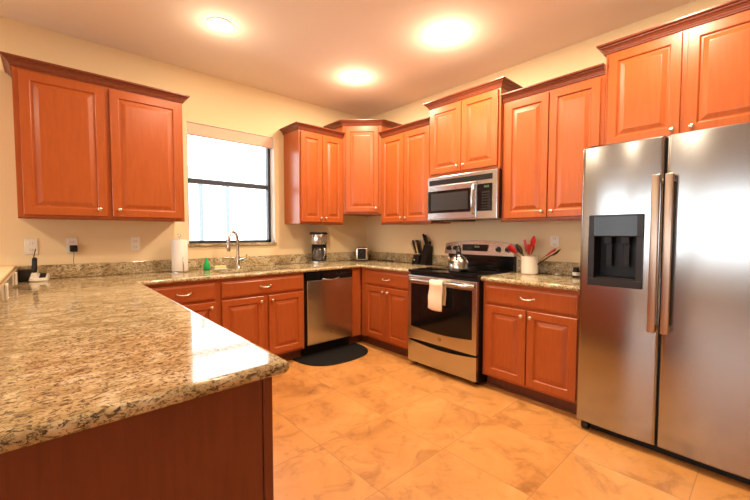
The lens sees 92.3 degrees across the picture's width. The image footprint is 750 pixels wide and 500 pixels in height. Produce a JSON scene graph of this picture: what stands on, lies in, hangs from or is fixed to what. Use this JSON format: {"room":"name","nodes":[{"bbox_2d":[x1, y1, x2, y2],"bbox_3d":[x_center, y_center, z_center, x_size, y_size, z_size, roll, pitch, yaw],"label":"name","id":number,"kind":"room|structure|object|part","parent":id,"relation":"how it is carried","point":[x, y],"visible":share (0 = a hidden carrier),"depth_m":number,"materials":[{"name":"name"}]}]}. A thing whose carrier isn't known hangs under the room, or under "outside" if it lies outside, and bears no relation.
{"room":"kitchen","nodes":[
{"label":"kitchen","id":0,"kind":"room"},
{"bbox_2d":[70,245,77,262],"bbox_3d":[-2.388,0.035,2.858,0.048,0.147,0.045,-2,3,-42],"label":"plug adapter","id":1,"kind":"object","parent":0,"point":[73,248],"visible":1,"depth_m":2.84,"materials":[{"name":"black plastic"}]},
{"bbox_2d":[0,16,366,325],"bbox_3d":[-2.987,-0.254,2.452,7.920,2.810,0.160,-2,3,-42],"label":"wall","id":2,"kind":"structure","parent":0,"point":[213,101],"depth_m":3.19,"materials":[{"name":"beige paint"}]},
{"bbox_2d":[24,239,37,254],"bbox_3d":[-2.586,-0.026,2.712,0.072,0.117,0.008,-2,3,-42],"label":"wall outlet","id":3,"kind":"object","parent":2,"relation":"attached to","point":[31,245],"visible":0.96,"depth_m":2.71,"materials":[{"name":"beige plastic"}]},
{"bbox_2d":[66,238,77,252],"bbox_3d":[-2.411,-0.038,2.869,0.072,0.117,0.008,-2,3,-42],"label":"wall outlet","id":4,"kind":"object","parent":2,"relation":"attached to","point":[69,241],"visible":0.77,"depth_m":2.86,"materials":[{"name":"beige plastic"}]},
{"bbox_2d":[0,51,189,221],"bbox_3d":[-2.118,-0.767,2.851,1.125,1.066,0.381,-2,3,-42],"label":"upper cabinet","id":5,"kind":"object","parent":2,"relation":"attached to","point":[89,146],"visible":1,"depth_m":2.67,"materials":[{"name":"brown wood"}]},
{"bbox_3d":[-2.205,-0.727,2.572,0.459,0.960,0.020,-2,3,-42],"label":"door","id":6,"kind":"part","parent":5,"relation":"part of","materials":[{"name":"brown wood"}]},
{"bbox_3d":[-2.117,-1.269,2.827,1.125,0.060,0.379,-2,3,-42],"label":"crown moulding","id":7,"kind":"part","parent":5,"relation":"part of","materials":[{"name":"brown wood"}]},
{"bbox_3d":[-2.030,-0.235,2.777,1.025,0.010,0.020,-2,3,-42],"label":"light rail","id":8,"kind":"part","parent":5,"relation":"part of","materials":[{"name":"brown wood"}]},
{"bbox_3d":[-1.832,-0.742,2.909,0.485,0.960,0.020,-2,3,-42],"label":"door","id":9,"kind":"part","parent":5,"relation":"part of","materials":[{"name":"brown wood"}]},
{"bbox_2d":[130,237,139,250],"bbox_3d":[-2.096,-0.053,3.154,0.072,0.117,0.008,-2,3,-42],"label":"wall outlet","id":10,"kind":"object","parent":2,"relation":"attached to","point":[134,241],"visible":1,"depth_m":3.15,"materials":[{"name":"beige plastic"}]},
{"bbox_2d":[18,252,355,278],"bbox_3d":[-1.379,0.122,3.801,3.386,0.107,0.020,-2,3,-42],"label":"backsplash","id":11,"kind":"structure","parent":2,"relation":"attached to","point":[129,267],"depth_m":3.25,"materials":[{"name":"beige stone"}]},
{"bbox_2d":[187,139,270,243],"bbox_3d":[-1.530,-0.656,3.807,0.892,1.160,0.065,-2,3,-42],"label":"window","id":12,"kind":"structure","parent":2,"relation":"in","point":[266,186],"depth_m":3.94,"materials":[{"name":"black metal"}]},
{"bbox_3d":[-1.527,-0.691,3.802,0.822,0.044,0.055,-2,3,-42],"label":"meeting rail","id":13,"kind":"part","parent":12,"relation":"part of","materials":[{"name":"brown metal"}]},
{"bbox_2d":[186,122,272,148],"bbox_3d":[-1.473,-1.173,3.719,0.878,0.111,0.050,-2,3,-42],"label":"window valance","id":14,"kind":"object","parent":2,"relation":"attached to","point":[193,129],"visible":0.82,"depth_m":3.67,"materials":[{"name":"beige fabric"}]},
{"bbox_2d":[186,121,274,241],"bbox_3d":[-1.481,-0.653,3.752,0.892,1.160,0.092,-2,3,-42],"label":"trim","id":15,"kind":"structure","parent":2,"relation":"attached to","point":[272,184],"depth_m":4.04,"materials":[{"name":"white paint"}]},
{"bbox_2d":[188,242,276,245],"bbox_3d":[-1.464,-0.061,3.763,0.914,0.024,0.090,-2,3,-42],"label":"trim","id":16,"kind":"structure","parent":2,"relation":"attached to","point":[260,243],"depth_m":3.68,"materials":[{"name":"stone"}]},
{"bbox_2d":[279,121,344,224],"bbox_3d":[-0.707,-0.824,4.127,0.634,1.066,0.381,-2,3,-42],"label":"upper cabinet","id":17,"kind":"object","parent":2,"relation":"attached to","point":[313,155],"visible":1,"depth_m":3.99,"materials":[{"name":"brown wood"}]},
{"bbox_3d":[-0.690,-0.789,3.941,0.271,0.960,0.020,-2,3,-42],"label":"door","id":18,"kind":"part","parent":17,"relation":"part of","materials":[{"name":"brown wood"}]},
{"bbox_3d":[-0.706,-1.327,4.103,0.634,0.060,0.379,-2,3,-42],"label":"crown moulding","id":19,"kind":"part","parent":17,"relation":"part of","materials":[{"name":"brown wood"}]},
{"bbox_3d":[-0.600,-0.293,4.070,0.584,0.010,0.020,-2,3,-42],"label":"light rail","id":20,"kind":"part","parent":17,"relation":"part of","materials":[{"name":"brown wood"}]},
{"bbox_3d":[-0.484,-0.797,4.127,0.273,0.960,0.020,-2,3,-42],"label":"door","id":21,"kind":"part","parent":17,"relation":"part of","materials":[{"name":"brown wood"}]},
{"bbox_2d":[0,0,695,118],"bbox_3d":[-0.585,-1.588,-0.266,7.920,0.100,7.320,-2,3,-42],"label":"ceiling","id":22,"kind":"structure","parent":0,"point":[302,50],"depth_m":2.78,"materials":[{"name":"beige paint"}]},
{"bbox_2d":[206,17,233,31],"bbox_3d":[-1.146,-1.666,2.671,0.190,0.008,0.190,-2,3,-42],"label":"recessed light","id":23,"kind":"object","parent":22,"relation":"in","point":[219,24],"visible":1,"depth_m":2.66,"materials":[{"name":"beige plastic"}]},
{"bbox_2d":[346,73,364,81],"bbox_3d":[-0.190,-1.707,3.576,0.190,0.008,0.190,-2,3,-42],"label":"recessed light","id":24,"kind":"object","parent":22,"relation":"in","point":[355,77],"visible":1,"depth_m":3.56,"materials":[{"name":"white"}]},
{"bbox_2d":[435,28,458,41],"bbox_3d":[0.559,-1.672,2.804,0.190,0.008,0.190,-2,3,-42],"label":"recessed light","id":25,"kind":"object","parent":22,"relation":"in","point":[445,34],"visible":1,"depth_m":2.79,"materials":[{"name":"white"}]},
{"bbox_2d":[272,326,749,499],"bbox_3d":[-0.585,1.319,-0.134,7.920,0.100,7.320,-2,3,-42],"label":"floor","id":26,"kind":"structure","parent":0,"point":[381,424],"depth_m":2.14,"materials":[{"name":"tile"}]},
{"bbox_2d":[0,377,273,499],"bbox_3d":[-0.518,0.789,0.793,0.631,0.876,0.016,-2,3,-42],"label":"end panel","id":27,"kind":"object","parent":26,"relation":"on","point":[219,445],"visible":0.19,"depth_m":0.81,"materials":[{"name":"brown wood"}]},
{"bbox_2d":[145,280,218,324],"bbox_3d":[-1.733,0.686,3.073,0.596,0.876,0.663,-2,3,-42],"label":"base cabinet","id":28,"kind":"object","parent":26,"relation":"on","point":[201,297],"visible":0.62,"depth_m":2.93,"materials":[{"name":"brown wood"}]},
{"bbox_3d":[-1.521,0.352,2.862,0.487,0.138,0.020,-2,3,-42],"label":"drawer","id":29,"kind":"part","parent":28,"relation":"part of","materials":[{"name":"brown wood"}]},
{"bbox_3d":[-1.521,0.724,2.879,0.487,0.562,0.020,-2,3,-42],"label":"door","id":30,"kind":"part","parent":28,"relation":"part of","materials":[{"name":"brown wood"}]},
{"bbox_2d":[218,269,303,360],"bbox_3d":[-1.205,0.664,3.550,0.826,0.876,0.663,-2,3,-42],"label":"base cabinet","id":31,"kind":"object","parent":26,"relation":"on","point":[267,311],"visible":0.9,"depth_m":3.35,"materials":[{"name":"brown wood"}]},
{"bbox_2d":[0,259,445,453],"bbox_3d":[-0.423,0.242,2.749,3.426,0.036,2.870,-2,3,-42],"label":"countertop","id":32,"kind":"structure","parent":31,"relation":"on","point":[77,354],"depth_m":1.06,"materials":[{"name":"beige stone"}]},
{"bbox_2d":[18,268,31,281],"bbox_3d":[-2.563,0.184,2.643,0.070,0.088,0.100,-2,3,-42],"label":"machine","id":33,"kind":"object","parent":32,"relation":"on","point":[24,275],"visible":0.77,"depth_m":2.60,"materials":[{"name":"black plastic"}]},
{"bbox_2d":[29,249,49,281],"bbox_3d":[-2.473,0.110,2.653,0.101,0.236,0.116,-2,3,-34],"label":"cordless phone","id":34,"kind":"object","parent":32,"relation":"on","point":[35,276],"visible":1,"depth_m":2.64,"materials":[{"name":"beige plastic"}]},
{"bbox_2d":[170,234,189,272],"bbox_3d":[-1.767,0.027,3.260,0.156,0.346,0.156,-2,3,-42],"label":"paper towel holder","id":35,"kind":"object","parent":32,"relation":"on","point":[179,248],"visible":1,"depth_m":3.21,"materials":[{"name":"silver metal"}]},
{"bbox_2d":[203,258,209,269],"bbox_3d":[-1.608,0.133,3.442,0.064,0.118,0.064,1,3,28],"label":"soap bottle","id":36,"kind":"object","parent":32,"relation":"on","point":[206,266],"visible":1,"depth_m":3.42,"materials":[{"name":"green"}]},
{"bbox_2d":[211,265,227,269],"bbox_3d":[-1.525,0.171,3.532,0.080,0.034,0.130,2,4,43],"label":"sponge","id":37,"kind":"object","parent":32,"relation":"on","point":[219,267],"visible":1,"depth_m":3.50,"materials":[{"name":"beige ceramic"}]},
{"bbox_2d":[227,231,246,267],"bbox_3d":[-1.401,-0.006,3.630,0.069,0.379,0.244,1,3,27],"label":"kitchen faucet","id":38,"kind":"object","parent":32,"relation":"on","point":[238,259],"visible":1,"depth_m":3.64,"materials":[{"name":"silver metal"}]},
{"bbox_3d":[-1.413,-0.064,3.591,0.029,0.259,0.162,1,3,18],"label":"spout","id":39,"kind":"part","parent":38,"relation":"part of","materials":[{"name":"silver metal"}]},
{"bbox_2d":[309,232,328,263],"bbox_3d":[-0.661,-0.027,4.238,0.230,0.366,0.230,0,3,-4],"label":"coffee maker","id":40,"kind":"object","parent":32,"relation":"on","point":[318,240],"visible":1,"depth_m":4.17,"materials":[{"name":"silver metal"}]},
{"bbox_3d":[-0.661,-0.197,4.230,0.212,0.026,0.212,0,3,-4],"label":"lid","id":41,"kind":"part","parent":40,"relation":"part of","materials":[{"name":"black plastic"}]},
{"bbox_2d":[355,247,368,260],"bbox_3d":[-0.167,0.050,4.637,0.164,0.176,0.285,0,3,0],"label":"toaster","id":42,"kind":"object","parent":32,"relation":"on","point":[361,253],"visible":1,"depth_m":4.52,"materials":[{"name":"silver metal"}]},
{"bbox_3d":[-0.166,0.049,4.516,0.100,0.130,0.008,0,3,0],"label":"panel","id":43,"kind":"part","parent":42,"relation":"part of","materials":[{"name":"black plastic"}]},
{"bbox_2d":[412,244,432,264],"bbox_3d":[0.533,0.050,4.089,0.163,0.225,0.180,-2,3,-42],"label":"knife block","id":44,"kind":"object","parent":32,"relation":"on","point":[425,258],"visible":0.95,"depth_m":4.05,"materials":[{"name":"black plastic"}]},
{"bbox_2d":[417,242,420,253],"bbox_3d":[0.495,-0.021,4.068,0.025,0.139,0.051,3,4,44],"label":"knife","id":45,"kind":"object","parent":44,"relation":"in","point":[418,244],"visible":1,"depth_m":4.06,"materials":[{"name":"black plastic"}]},
{"bbox_3d":[-1.164,0.709,3.202,0.377,0.562,0.020,-2,3,-42],"label":"door","id":46,"kind":"part","parent":31,"relation":"part of","materials":[{"name":"brown wood"}]},
{"bbox_3d":[-1.012,0.331,3.323,0.788,0.138,0.020,-2,3,-42],"label":"drawer","id":47,"kind":"part","parent":31,"relation":"part of","materials":[{"name":"brown wood"}]},
{"bbox_3d":[-0.854,0.696,3.482,0.363,0.562,0.020,-2,3,-42],"label":"door","id":48,"kind":"part","parent":31,"relation":"part of","materials":[{"name":"brown wood"}]},
{"bbox_2d":[302,269,351,355],"bbox_3d":[-0.669,0.644,4.034,0.596,0.872,0.648,-2,3,-42],"label":"dishwasher","id":49,"kind":"object","parent":26,"relation":"on","point":[327,294],"visible":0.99,"depth_m":3.79,"materials":[{"name":"silver metal"}]},
{"bbox_3d":[-0.522,1.033,3.889,0.596,0.108,0.015,-2,3,-42],"label":"kick plate","id":50,"kind":"part","parent":49,"relation":"part of","materials":[{"name":"black plastic"}]},
{"bbox_2d":[292,343,367,365],"bbox_3d":[-0.385,1.088,3.729,0.820,0.011,0.420,-2,3,-42],"label":"floor mat","id":51,"kind":"object","parent":26,"relation":"on","point":[346,353],"visible":1,"depth_m":3.67,"materials":[{"name":"black rubber"}]},
{"bbox_2d":[349,268,366,343],"bbox_3d":[-0.207,0.638,4.133,0.207,0.876,0.100,-2,3,-42],"label":"cabinet filler","id":52,"kind":"object","parent":26,"relation":"on","point":[357,336],"visible":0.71,"depth_m":4.08,"materials":[{"name":"brown wood"}]},
{"bbox_3d":[-0.215,0.588,4.083,0.130,0.771,0.020,-2,3,-42],"label":"panel","id":53,"kind":"part","parent":52,"relation":"part of","materials":[{"name":"brown wood"}]},
{"bbox_2d":[362,268,410,356],"bbox_3d":[0.312,0.643,4.015,0.663,0.876,0.772,-2,3,-42],"label":"base cabinet","id":54,"kind":"object","parent":26,"relation":"on","point":[384,292],"visible":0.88,"depth_m":3.80,"materials":[{"name":"brown wood"}]},
{"bbox_3d":[0.007,0.676,3.925,0.020,0.562,0.328,-2,3,-42],"label":"door","id":55,"kind":"part","parent":54,"relation":"part of","materials":[{"name":"brown wood"}]},
{"bbox_3d":[0.158,1.078,3.895,0.012,0.018,0.772,-2,3,-42],"label":"shoe moulding","id":56,"kind":"part","parent":54,"relation":"part of","materials":[{"name":"brown wood"}]},
{"bbox_3d":[0.122,0.310,3.781,0.020,0.138,0.671,-2,3,-42],"label":"drawer","id":57,"kind":"part","parent":54,"relation":"part of","materials":[{"name":"brown wood"}]},
{"bbox_3d":[0.235,0.688,3.674,0.020,0.562,0.335,-2,3,-42],"label":"door","id":58,"kind":"part","parent":54,"relation":"part of","materials":[{"name":"brown wood"}]},
{"bbox_2d":[408,240,517,383],"bbox_3d":[0.790,0.511,3.410,0.753,1.194,0.780,-2,3,-42],"label":"stove","id":59,"kind":"object","parent":26,"relation":"on","point":[450,340],"visible":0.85,"depth_m":3.20,"materials":[{"name":"silver metal"}]},
{"bbox_2d":[428,279,445,311],"bbox_3d":[0.536,0.395,3.138,0.068,0.267,0.157,-2,3,-42],"label":"dish towel","id":60,"kind":"object","parent":59,"relation":"hanging from","point":[437,291],"visible":0.97,"depth_m":3.12,"materials":[{"name":"beige fabric"}]},
{"bbox_3d":[0.546,0.287,3.167,0.079,0.033,0.716,-2,3,-42],"label":"door handle","id":61,"kind":"part","parent":59,"relation":"part of","materials":[{"name":"silver metal"}]},
{"bbox_3d":[0.586,0.971,3.234,0.034,0.202,0.750,-2,3,-42],"label":"storage drawer","id":62,"kind":"part","parent":59,"relation":"part of","materials":[{"name":"silver metal"}]},
{"bbox_3d":[0.584,0.550,3.214,0.039,0.610,0.750,-2,3,-42],"label":"oven door","id":63,"kind":"part","parent":59,"relation":"part of","materials":[{"name":"silver metal"}]},
{"bbox_2d":[448,245,468,271],"bbox_3d":[0.748,0.074,3.238,0.180,0.237,0.208,1,3,28],"label":"tea kettle","id":64,"kind":"object","parent":59,"relation":"on","point":[457,263],"visible":1,"depth_m":3.19,"materials":[{"name":"silver metal"}]},
{"bbox_3d":[0.755,0.019,3.248,0.014,0.128,0.165,1,3,28],"label":"handle","id":65,"kind":"part","parent":64,"relation":"part of","materials":[{"name":"black plastic"}]},
{"bbox_2d":[408,265,514,278],"bbox_3d":[0.803,0.199,3.396,0.620,0.027,0.762,-2,3,-42],"label":"cooktop","id":66,"kind":"object","parent":59,"relation":"in","point":[475,271],"depth_m":3.29,"materials":[{"name":"black glass"}]},
{"bbox_3d":[1.005,-0.021,3.617,0.016,0.070,0.290,-2,3,-42],"label":"display glass","id":67,"kind":"part","parent":59,"relation":"part of","materials":[{"name":"black"}]},
{"bbox_3d":[1.038,-0.024,3.613,0.076,0.142,0.776,-2,3,-42],"label":"control panel","id":68,"kind":"part","parent":59,"relation":"part of","materials":[{"name":"silver metal"}]},
{"bbox_2d":[483,281,579,414],"bbox_3d":[1.341,0.695,2.879,0.663,0.876,0.735,-2,3,-42],"label":"base cabinet","id":69,"kind":"object","parent":26,"relation":"on","point":[530,333],"visible":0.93,"depth_m":2.65,"materials":[{"name":"brown wood"}]},
{"bbox_3d":[1.013,0.727,2.815,0.020,0.562,0.332,-2,3,-42],"label":"door","id":70,"kind":"part","parent":69,"relation":"part of","materials":[{"name":"brown wood"}]},
{"bbox_2d":[481,271,579,291],"bbox_3d":[1.347,0.237,2.863,0.646,0.036,0.744,-2,3,-42],"label":"countertop","id":71,"kind":"structure","parent":69,"relation":"on","point":[563,282],"depth_m":2.74,"materials":[{"name":"stone"}]},
{"bbox_2d":[521,255,538,274],"bbox_3d":[1.335,0.129,3.111,0.146,0.156,0.146,-2,3,-42],"label":"utensil crock","id":72,"kind":"object","parent":71,"relation":"on","point":[529,266],"visible":0.96,"depth_m":3.05,"materials":[{"name":"beige ceramic"}]},
{"bbox_2d":[507,243,520,258],"bbox_3d":[1.259,0.066,3.157,0.229,0.247,0.045,2,3,42],"label":"spatula","id":73,"kind":"object","parent":72,"relation":"in","point":[511,248],"visible":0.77,"depth_m":3.19,"materials":[{"name":"red plastic"}]},
{"bbox_2d":[516,244,523,255],"bbox_3d":[1.290,0.067,3.121,0.140,0.244,0.048,2,3,34],"label":"spoon","id":74,"kind":"object","parent":72,"relation":"in","point":[518,247],"visible":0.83,"depth_m":3.13,"materials":[{"name":"black"}]},
{"bbox_2d":[523,239,528,255],"bbox_3d":[1.310,0.046,3.124,0.062,0.282,0.103,-1,3,-27],"label":"slotted turner","id":75,"kind":"object","parent":72,"relation":"in","point":[524,241],"visible":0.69,"depth_m":3.12,"materials":[{"name":"plastic"}]},
{"bbox_2d":[527,244,534,254],"bbox_3d":[1.333,0.067,3.109,0.071,0.241,0.042,-1,3,-12],"label":"spatula","id":76,"kind":"object","parent":72,"relation":"in","point":[529,246],"visible":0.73,"depth_m":3.09,"materials":[{"name":"red plastic"}]},
{"bbox_2d":[529,236,535,255],"bbox_3d":[1.349,0.033,3.101,0.036,0.310,0.079,-2,3,-40],"label":"spoon","id":77,"kind":"object","parent":72,"relation":"in","point":[533,240],"visible":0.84,"depth_m":3.10,"materials":[{"name":"plastic"}]},
{"bbox_2d":[538,248,555,262],"bbox_3d":[1.403,0.087,3.044,0.236,0.215,0.067,2,3,38],"label":"spatula","id":78,"kind":"object","parent":72,"relation":"in","point":[554,249],"visible":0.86,"depth_m":3.00,"materials":[{"name":"red plastic"}]},
{"bbox_2d":[537,249,560,264],"bbox_3d":[1.419,0.091,3.027,0.068,0.210,0.277,-2,3,-34],"label":"spoon","id":79,"kind":"object","parent":72,"relation":"in","point":[556,252],"visible":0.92,"depth_m":2.96,"materials":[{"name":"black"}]},
{"bbox_2d":[572,267,579,277],"bbox_3d":[1.607,0.178,2.880,0.055,0.080,0.055,-2,3,-42],"label":"jar","id":80,"kind":"object","parent":71,"relation":"on","point":[576,272],"visible":0.99,"depth_m":2.86,"materials":[{"name":"black plastic"}]},
{"bbox_3d":[1.187,1.129,2.759,0.012,0.018,0.735,-2,3,-42],"label":"shoe moulding","id":81,"kind":"part","parent":69,"relation":"part of","materials":[{"name":"brown wood"}]},
{"bbox_3d":[1.132,0.361,2.667,0.020,0.138,0.685,-2,3,-42],"label":"drawer","id":82,"kind":"part","parent":69,"relation":"part of","materials":[{"name":"brown wood"}]},
{"bbox_3d":[1.246,0.738,2.558,0.020,0.562,0.345,-2,3,-42],"label":"door","id":83,"kind":"part","parent":69,"relation":"part of","materials":[{"name":"brown wood"}]},
{"bbox_2d":[576,122,749,484],"bbox_3d":[1.857,0.260,2.185,0.764,1.808,0.920,-2,3,-42],"label":"refrigerator","id":84,"kind":"object","parent":26,"relation":"on","point":[664,333],"visible":1,"depth_m":1.95,"materials":[{"name":"grey metal"}]},
{"bbox_3d":[1.462,0.236,2.170,0.065,1.737,0.410,-2,3,-42],"label":"freezer door","id":85,"kind":"part","parent":84,"relation":"part of","materials":[{"name":"silver metal"}]},
{"bbox_3d":[1.544,0.022,1.992,0.056,0.870,0.038,-2,3,-42],"label":"handle","id":86,"kind":"part","parent":84,"relation":"part of","materials":[{"name":"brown metal"}]},
{"bbox_3d":[1.583,0.024,1.950,0.056,0.870,0.038,-2,3,-42],"label":"handle","id":87,"kind":"part","parent":84,"relation":"part of","materials":[{"name":"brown metal"}]},
{"bbox_3d":[1.774,0.251,1.826,0.065,1.737,0.500,-2,3,-42],"label":"fresh food door","id":88,"kind":"part","parent":84,"relation":"part of","materials":[{"name":"silver metal"}]},
{"bbox_2d":[367,0,729,270],"bbox_3d":[2.292,-0.252,2.401,0.160,2.810,7.000,-2,3,-42],"label":"wall","id":89,"kind":"structure","parent":0,"point":[584,54],"depth_m":3.29,"materials":[{"name":"beige paint"}]},
{"bbox_2d":[323,119,401,216],"bbox_3d":[-0.141,-0.976,4.416,0.699,1.080,0.699,-2,3,-42],"label":"upper cabinet","id":90,"kind":"object","parent":89,"relation":"attached to","point":[361,139],"visible":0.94,"depth_m":4.21,"materials":[{"name":"brown wood"}]},
{"bbox_3d":[-0.151,-0.938,4.211,0.383,0.983,0.020,0,3,3],"label":"door","id":91,"kind":"part","parent":90,"relation":"part of","materials":[{"name":"brown wood"}]},
{"bbox_3d":[-0.146,-1.480,4.287,0.987,0.060,0.282,0,3,3],"label":"crown moulding","id":92,"kind":"part","parent":90,"relation":"part of","materials":[{"name":"brown wood"}]},
{"bbox_2d":[368,251,448,264],"bbox_3d":[0.342,0.093,4.436,0.020,0.107,1.388,-2,3,-42],"label":"backsplash","id":93,"kind":"structure","parent":89,"relation":"attached to","point":[399,257],"depth_m":4.44,"materials":[{"name":"stone"}]},
{"bbox_2d":[378,117,450,224],"bbox_3d":[0.429,-0.820,4.032,0.381,1.066,0.742,-2,3,-42],"label":"upper cabinet","id":94,"kind":"object","parent":89,"relation":"attached to","point":[405,148],"visible":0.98,"depth_m":3.90,"materials":[{"name":"brown wood"}]},
{"bbox_3d":[0.198,-0.794,4.066,0.020,0.960,0.351,-2,3,-42],"label":"door","id":95,"kind":"part","parent":94,"relation":"part of","materials":[{"name":"brown wood"}]},
{"bbox_3d":[0.306,-1.317,3.898,0.050,0.060,0.742,-2,3,-42],"label":"crown moulding","id":96,"kind":"part","parent":94,"relation":"part of","materials":[{"name":"brown wood"}]},
{"bbox_3d":[0.332,-0.289,3.967,0.020,0.010,0.742,-2,3,-42],"label":"light rail","id":97,"kind":"part","parent":94,"relation":"part of","materials":[{"name":"brown wood"}]},
{"bbox_3d":[0.439,-0.782,3.800,0.020,0.960,0.351,-2,3,-42],"label":"door","id":98,"kind":"part","parent":94,"relation":"part of","materials":[{"name":"brown wood"}]},
{"bbox_2d":[423,76,522,177],"bbox_3d":[0.924,-1.083,3.446,0.416,0.744,0.868,-2,3,-42],"label":"upper cabinet","id":99,"kind":"object","parent":89,"relation":"attached to","point":[466,126],"visible":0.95,"depth_m":3.27,"materials":[{"name":"brown wood"}]},
{"bbox_3d":[0.677,-1.062,3.472,0.020,0.637,0.360,-2,3,-42],"label":"door","id":100,"kind":"part","parent":99,"relation":"part of","materials":[{"name":"brown wood"}]},
{"bbox_2d":[427,168,501,221],"bbox_3d":[0.907,-0.495,3.456,0.456,0.432,0.762,-2,3,-42],"label":"microwave","id":101,"kind":"object","parent":99,"relation":"attached to","point":[471,196],"visible":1,"depth_m":3.28,"materials":[{"name":"silver metal"}]},
{"bbox_3d":[0.717,-0.459,3.408,0.012,0.323,0.552,-2,3,-42],"label":"door","id":102,"kind":"part","parent":101,"relation":"part of","materials":[{"name":"silver metal"}]},
{"bbox_3d":[0.869,-0.456,3.202,0.058,0.283,0.026,-2,3,-42],"label":"door handle","id":103,"kind":"part","parent":101,"relation":"part of","materials":[{"name":"silver metal"}]},
{"bbox_3d":[0.954,-0.462,3.146,0.012,0.238,0.137,-2,3,-42],"label":"control panel","id":104,"kind":"part","parent":101,"relation":"part of","materials":[{"name":"black glass"}]},
{"bbox_3d":[0.814,-0.712,3.363,0.020,0.010,0.768,-2,3,-42],"label":"light rail","id":105,"kind":"part","parent":99,"relation":"part of","materials":[{"name":"brown wood"}]},
{"bbox_3d":[0.923,-1.425,3.430,0.414,0.060,0.868,-2,3,-42],"label":"crown moulding","id":106,"kind":"part","parent":99,"relation":"part of","materials":[{"name":"brown wood"}]},
{"bbox_3d":[0.924,-1.050,3.199,0.020,0.637,0.360,-2,3,-42],"label":"door","id":107,"kind":"part","parent":99,"relation":"part of","materials":[{"name":"brown wood"}]},
{"bbox_2d":[518,260,579,274],"bbox_3d":[1.580,0.155,3.069,0.020,0.107,0.742,-2,3,-42],"label":"backsplash","id":108,"kind":"structure","parent":89,"relation":"attached to","point":[549,267],"depth_m":3.09,"materials":[{"name":"stone"}]},
{"bbox_2d":[500,63,605,221],"bbox_3d":[1.452,-0.769,2.903,0.381,1.066,0.762,-2,3,-42],"label":"upper cabinet","id":109,"kind":"object","parent":89,"relation":"attached to","point":[548,125],"visible":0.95,"depth_m":2.78,"materials":[{"name":"brown wood"}]},
{"bbox_3d":[1.226,-0.743,2.931,0.020,0.960,0.350,-2,3,-42],"label":"door","id":110,"kind":"part","parent":109,"relation":"part of","materials":[{"name":"brown wood"}]},
{"bbox_3d":[1.354,-0.237,2.839,0.020,0.010,0.762,-2,3,-42],"label":"light rail","id":111,"kind":"part","parent":109,"relation":"part of","materials":[{"name":"brown wood"}]},
{"bbox_3d":[1.329,-1.266,2.769,0.050,0.060,0.762,-2,3,-42],"label":"crown moulding","id":112,"kind":"part","parent":109,"relation":"part of","materials":[{"name":"brown wood"}]},
{"bbox_3d":[1.465,-0.731,2.667,0.020,0.960,0.345,-2,3,-42],"label":"door","id":113,"kind":"part","parent":109,"relation":"part of","materials":[{"name":"brown wood"}]},
{"bbox_2d":[550,237,558,246],"bbox_3d":[1.548,-0.073,3.105,0.008,0.085,0.074,-2,3,-42],"label":"wall outlet","id":114,"kind":"object","parent":89,"relation":"attached to","point":[554,241],"visible":1,"depth_m":3.10,"materials":[{"name":"beige plastic"}]},
{"bbox_2d":[596,0,749,144],"bbox_3d":[2.021,-1.038,2.261,0.381,0.726,1.030,-2,3,-42],"label":"upper cabinet","id":115,"kind":"object","parent":89,"relation":"attached to","point":[691,72],"visible":0.98,"depth_m":2.20,"materials":[{"name":"brown wood"}]},
{"bbox_3d":[1.741,-1.022,2.349,0.020,0.617,0.390,-2,3,-42],"label":"door","id":116,"kind":"part","parent":115,"relation":"part of","materials":[{"name":"brown wood"}]},
{"bbox_3d":[2.020,-1.371,2.245,0.379,0.060,1.030,-2,3,-42],"label":"crown moulding","id":117,"kind":"part","parent":115,"relation":"part of","materials":[{"name":"brown wood"}]},
{"bbox_3d":[2.049,-1.006,2.008,0.020,0.617,0.478,-2,3,-42],"label":"door","id":118,"kind":"part","parent":115,"relation":"part of","materials":[{"name":"brown wood"}]},
{"bbox_3d":[-1.756,0.683,1.591,0.125,1.015,2.830,-2,3,-42],"label":"wall","id":119,"kind":"structure","parent":0,"visible":0},
{"bbox_2d":[0,265,14,281],"bbox_3d":[-1.755,0.169,1.556,0.151,0.015,2.850,-2,3,-42],"label":"trim","id":120,"kind":"structure","parent":119,"relation":"on","point":[4,270],"depth_m":2.27,"materials":[{"name":"beige paint"}]},
{"bbox_2d":[0,268,18,309],"bbox_3d":[-1.700,0.227,1.620,0.020,0.095,2.828,-2,3,-42],"label":"backsplash","id":121,"kind":"structure","parent":119,"relation":"attached to","point":[10,279],"depth_m":2.01,"materials":[{"name":"stone"}]},
{"bbox_2d":[5,283,8,299],"bbox_3d":[-1.880,0.211,1.842,0.011,0.080,0.072,-2,3,-42],"label":"wall outlet","id":122,"kind":"object","parent":121,"relation":"attached to","point":[6,284],"visible":1,"depth_m":1.82,"materials":[{"name":"beige plastic"}]},
{"bbox_2d":[14,272,17,284],"bbox_3d":[-2.357,0.187,2.368,0.011,0.080,0.072,-2,3,-42],"label":"wall outlet","id":123,"kind":"object","parent":121,"relation":"attached to","point":[15,273],"visible":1,"depth_m":2.34,"materials":[{"name":"beige plastic"}]},
{"label":"outside","id":124,"kind":"structure","parent":0,"visible":0},
{"bbox_3d":[-3.082,1.368,2.332,52.000,0.180,60.000,-2,3,-42],"label":"ground","id":125,"kind":"structure","parent":124,"visible":0},
{"bbox_2d":[198,184,203,240],"bbox_3d":[-2.869,0.002,5.973,0.140,2.220,0.140,-2,3,-42],"label":"post","id":126,"kind":"object","parent":125,"relation":"on","point":[200,186],"visible":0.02,"depth_m":5.92,"materials":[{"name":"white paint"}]},
{"bbox_2d":[188,177,261,184],"bbox_3d":[-2.491,-1.152,6.263,4.700,0.060,0.080,-2,3,-42],"label":"beam","id":127,"kind":"structure","parent":126,"relation":"on","point":[188,177],"depth_m":6.16,"materials":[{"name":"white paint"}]},
{"bbox_2d":[225,187,229,239],"bbox_3d":[-2.550,-0.011,6.261,0.140,2.220,0.140,-2,3,-42],"label":"post","id":128,"kind":"object","parent":125,"relation":"on","point":[227,190],"visible":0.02,"depth_m":6.21,"materials":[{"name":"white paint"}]}
]}

